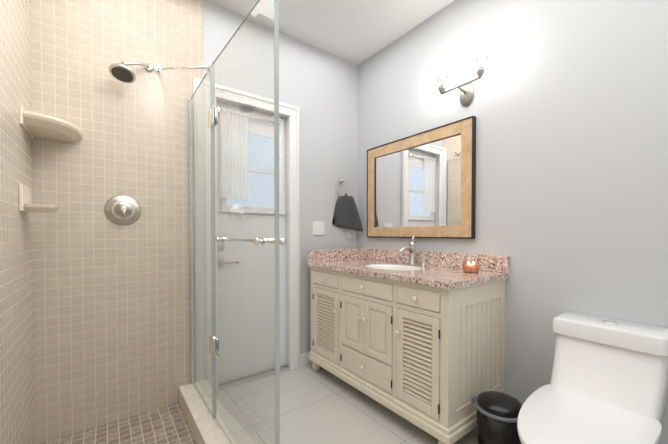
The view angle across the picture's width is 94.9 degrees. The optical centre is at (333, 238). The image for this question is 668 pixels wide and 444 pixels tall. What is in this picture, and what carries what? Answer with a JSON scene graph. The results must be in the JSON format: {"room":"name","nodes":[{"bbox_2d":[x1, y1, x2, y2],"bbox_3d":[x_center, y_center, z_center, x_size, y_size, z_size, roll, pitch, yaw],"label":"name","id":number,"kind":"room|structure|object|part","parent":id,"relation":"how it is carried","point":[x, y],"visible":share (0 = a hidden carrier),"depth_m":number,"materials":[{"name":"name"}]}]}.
{"room":"bathroom","nodes":[
{"label":"bathroom","id":0,"kind":"room"},
{"bbox_2d":[0,0,36,443],"bbox_3d":[-0.506,-0.240,0.057,0.140,2.665,3.945,-1,1,-37],"label":"wall","id":1,"kind":"structure","parent":0,"point":[17,378],"depth_m":1.27,"materials":[{"name":"tile"}]},
{"bbox_2d":[18,184,59,212],"bbox_3d":[-1.351,-0.177,1.415,0.120,0.115,0.180,-1,1,-37],"label":"shelf","id":2,"kind":"object","parent":1,"relation":"attached to","point":[25,204],"visible":1,"depth_m":1.36,"materials":[{"name":"beige ceramic"}]},
{"bbox_2d":[19,106,83,141],"bbox_3d":[-1.371,-0.542,1.507,0.205,0.075,0.283,-1,1,-37],"label":"corner shelf","id":3,"kind":"object","parent":1,"relation":"attached to","point":[34,124],"visible":0.98,"depth_m":1.46,"materials":[{"name":"beige ceramic"}]},
{"bbox_2d":[179,383,235,443],"bbox_3d":[-0.791,1.020,1.237,0.785,0.110,1.447,-1,1,-37],"label":"sill","id":4,"kind":"structure","parent":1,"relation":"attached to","point":[204,426],"depth_m":1.64,"materials":[{"name":"stone"}]},
{"bbox_2d":[155,0,285,443],"bbox_3d":[-0.622,-0.048,1.494,0.290,2.010,1.205,-1,1,-37],"label":"glass","id":5,"kind":"object","parent":4,"relation":"on","point":[203,381],"visible":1,"depth_m":1.56,"materials":[{"name":"grey"}]},
{"bbox_2d":[202,0,357,354],"bbox_3d":[-0.702,-0.274,2.281,2.195,2.665,0.140,-1,1,-37],"label":"wall","id":6,"kind":"structure","parent":0,"point":[324,91],"depth_m":2.56,"materials":[{"name":"grey paint"}]},
{"bbox_2d":[30,0,202,443],"bbox_3d":[-1.208,-0.267,1.813,0.825,2.665,0.008,-1,1,-37],"label":"wall tile","id":7,"kind":"structure","parent":6,"relation":"attached to","point":[112,304],"depth_m":1.76,"materials":[{"name":"beige tile"}]},
{"bbox_2d":[104,195,140,224],"bbox_3d":[-1.207,-0.165,1.758,0.176,0.176,0.084,-1,1,-37],"label":"shower valve","id":8,"kind":"object","parent":7,"relation":"attached to","point":[122,210],"visible":1,"depth_m":1.77,"materials":[{"name":"silver metal"}]},
{"bbox_2d":[109,61,153,82],"bbox_3d":[-1.133,-0.966,1.730,0.223,0.185,0.195,-1,1,-37],"label":"shower head","id":9,"kind":"object","parent":7,"relation":"attached to","point":[122,71],"visible":1,"depth_m":1.68},
{"bbox_2d":[193,78,299,392],"bbox_3d":[-0.642,0.001,2.313,0.795,2.115,0.166,-1,1,-37],"label":"door frame","id":10,"kind":"structure","parent":6,"relation":"attached to","point":[290,111],"depth_m":2.45,"materials":[{"name":"white wood"}]},
{"bbox_2d":[216,101,285,384],"bbox_3d":[-0.612,0.036,2.319,0.564,2.009,0.102,-1,1,-37],"label":"back door","id":11,"kind":"structure","parent":6,"relation":"in","point":[247,233],"depth_m":2.33,"materials":[{"name":"white"}]},
{"bbox_3d":[-0.755,0.114,2.187,0.138,0.162,0.058,-1,1,-37],"label":"handle","id":12,"kind":"part","parent":11,"relation":"part of","materials":[{"name":"silver metal"}]},
{"bbox_2d":[218,107,279,125],"bbox_3d":[-0.627,-0.899,2.277,0.484,0.032,0.040,-1,1,-37],"label":"curtain rod","id":13,"kind":"object","parent":11,"relation":"attached to","point":[219,109],"visible":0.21,"depth_m":2.27,"materials":[{"name":"silver metal"}]},
{"bbox_2d":[220,107,248,199],"bbox_3d":[-0.712,-0.602,2.200,0.214,0.633,0.026,-1,1,-37],"label":"door curtain","id":14,"kind":"object","parent":13,"relation":"hanging from","point":[238,164],"depth_m":2.20,"materials":[{"name":"white fabric"}]},
{"bbox_2d":[218,366,288,390],"bbox_3d":[-0.628,1.050,2.356,0.570,0.016,0.140,-1,1,-37],"label":"back door threshold sill","id":15,"kind":"structure","parent":6,"relation":"attached to","point":[282,369],"depth_m":2.30,"materials":[{"name":"silver metal"}]},
{"bbox_2d":[300,352,312,366],"bbox_3d":[-0.028,1.002,2.705,0.630,0.100,0.014,-1,1,-37],"label":"baseboard","id":16,"kind":"structure","parent":6,"relation":"attached to","point":[304,360],"depth_m":2.54,"materials":[{"name":"white"}]},
{"bbox_2d":[313,221,324,234],"bbox_3d":[-0.130,-0.088,2.615,0.120,0.120,0.010,-1,1,-37],"label":"switch plate","id":17,"kind":"object","parent":6,"relation":"attached to","point":[318,227],"visible":1,"depth_m":2.61,"materials":[{"name":"white plastic"}]},
{"bbox_2d":[307,248,362,262],"bbox_3d":[0.026,0.138,2.622,0.583,0.100,0.021,-1,1,-37],"label":"backsplash","id":18,"kind":"structure","parent":6,"relation":"attached to","point":[351,253],"depth_m":2.59,"materials":[{"name":"pink stone"}]},
{"bbox_2d":[332,178,362,231],"bbox_3d":[0.123,-0.302,2.735,0.268,0.484,0.113,-1,1,-37],"label":"towel ring","id":19,"kind":"object","parent":6,"relation":"attached to","point":[346,214],"visible":1,"depth_m":2.72,"materials":[{"name":"black fabric"}]},
{"bbox_2d":[332,193,362,229],"bbox_3d":[0.124,-0.240,2.734,0.268,0.329,0.110,-1,1,-37],"label":"towel","id":20,"kind":"object","parent":19,"relation":"hanging from","point":[346,214],"depth_m":2.72,"materials":[{"name":"grey fabric"}]},
{"bbox_2d":[347,229,355,237],"bbox_3d":[0.162,-0.046,2.832,0.100,0.083,0.010,-1,1,-37],"label":"electrical outlet plate","id":21,"kind":"object","parent":6,"relation":"attached to","point":[351,233],"visible":0.83,"depth_m":2.83,"materials":[{"name":"white plastic"}]},
{"bbox_2d":[208,0,453,64],"bbox_3d":[0.431,-1.633,0.732,2.475,0.100,3.945,-1,1,-37],"label":"ceiling","id":22,"kind":"structure","parent":0,"point":[357,32],"depth_m":2.25,"materials":[{"name":"white paint"}]},
{"bbox_2d":[216,364,477,443],"bbox_3d":[0.431,1.132,0.774,2.475,0.100,3.945,-1,1,-37],"label":"floor","id":23,"kind":"structure","parent":0,"point":[322,406],"depth_m":1.85,"materials":[{"name":"tile"}]},
{"bbox_2d":[40,402,195,443],"bbox_3d":[-0.881,1.072,1.258,0.665,0.006,1.307,-1,1,-37],"label":"mosaic shower floor","id":24,"kind":"structure","parent":23,"relation":"on","point":[168,424],"depth_m":1.69,"materials":[{"name":"brown tile"}]},
{"bbox_2d":[307,263,509,443],"bbox_3d":[0.406,0.643,2.125,0.614,0.835,1.260,-1,1,-37],"label":"bathroom vanity","id":25,"kind":"object","parent":23,"relation":"on","point":[412,336],"depth_m":1.70,"materials":[{"name":"beige wood"}]},
{"bbox_2d":[311,259,509,286],"bbox_3d":[0.407,0.211,2.127,0.604,0.030,1.272,-1,1,-37],"label":"countertop","id":26,"kind":"structure","parent":25,"relation":"on","point":[448,276],"depth_m":1.81,"materials":[{"name":"pink stone"}]},
{"bbox_2d":[355,263,422,270],"bbox_3d":[0.401,0.287,2.124,0.329,0.178,0.430,-1,1,-37],"label":"sink","id":27,"kind":"object","parent":26,"relation":"in","point":[382,266],"depth_m":2.28,"materials":[{"name":"white ceramic"}]},
{"bbox_2d":[395,235,426,266],"bbox_3d":[0.557,0.086,2.194,0.179,0.217,0.146,-1,1,-37],"label":"faucet","id":28,"kind":"object","parent":26,"relation":"on","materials":[{"name":"silver metal"}]},
{"bbox_2d":[462,262,479,272],"bbox_3d":[0.819,0.169,1.835,0.096,0.061,0.096,-1,1,-37],"label":"candle","id":29,"kind":"object","parent":26,"relation":"on","point":[468,267],"visible":1,"depth_m":1.80,"materials":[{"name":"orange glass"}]},
{"bbox_2d":[471,391,521,443],"bbox_3d":[0.790,0.918,1.484,0.250,0.303,0.232,-1,1,-37],"label":"trash can","id":30,"kind":"object","parent":23,"relation":"on","point":[497,414],"visible":0.88,"depth_m":1.42,"materials":[{"name":"black plastic"}]},
{"bbox_2d":[517,312,667,443],"bbox_3d":[0.977,0.723,1.182,0.818,0.706,0.380,-1,1,-37],"label":"toilet","id":31,"kind":"object","parent":23,"relation":"on","point":[608,384],"visible":1,"depth_m":1.21,"materials":[{"name":"white ceramic"}]},
{"bbox_2d":[357,0,667,443],"bbox_3d":[1.369,-0.261,1.449,0.140,2.665,3.945,-1,1,-37],"label":"wall","id":32,"kind":"structure","parent":0,"point":[567,107],"depth_m":1.63,"materials":[{"name":"grey paint"}]},
{"bbox_2d":[367,116,475,238],"bbox_3d":[0.598,-0.393,2.341,0.032,0.776,0.984,-1,1,-37],"label":"mirror","id":33,"kind":"object","parent":32,"relation":"attached to","point":[421,185],"visible":1,"depth_m":2.24,"materials":[{"name":"brown wood"}]},
{"bbox_3d":[0.601,-0.393,2.344,0.004,0.606,0.814,-1,1,-37],"label":"glass","id":34,"kind":"part","parent":33,"relation":"part of","materials":[{"name":"white"}]},
{"bbox_2d":[363,248,509,270],"bbox_3d":[0.641,0.143,2.299,0.021,0.100,1.272,-1,1,-37],"label":"backsplash","id":35,"kind":"structure","parent":32,"relation":"attached to","point":[434,259],"depth_m":2.09,"materials":[{"name":"pink stone"}]},
{"bbox_2d":[434,55,489,106],"bbox_3d":[0.812,-0.964,1.943,0.150,0.208,0.361,-1,1,-37],"label":"lamp","id":36,"kind":"object","parent":32,"relation":"attached to","point":[467,93],"visible":1,"depth_m":1.96,"materials":[{"name":"silver metal"}]}
]}

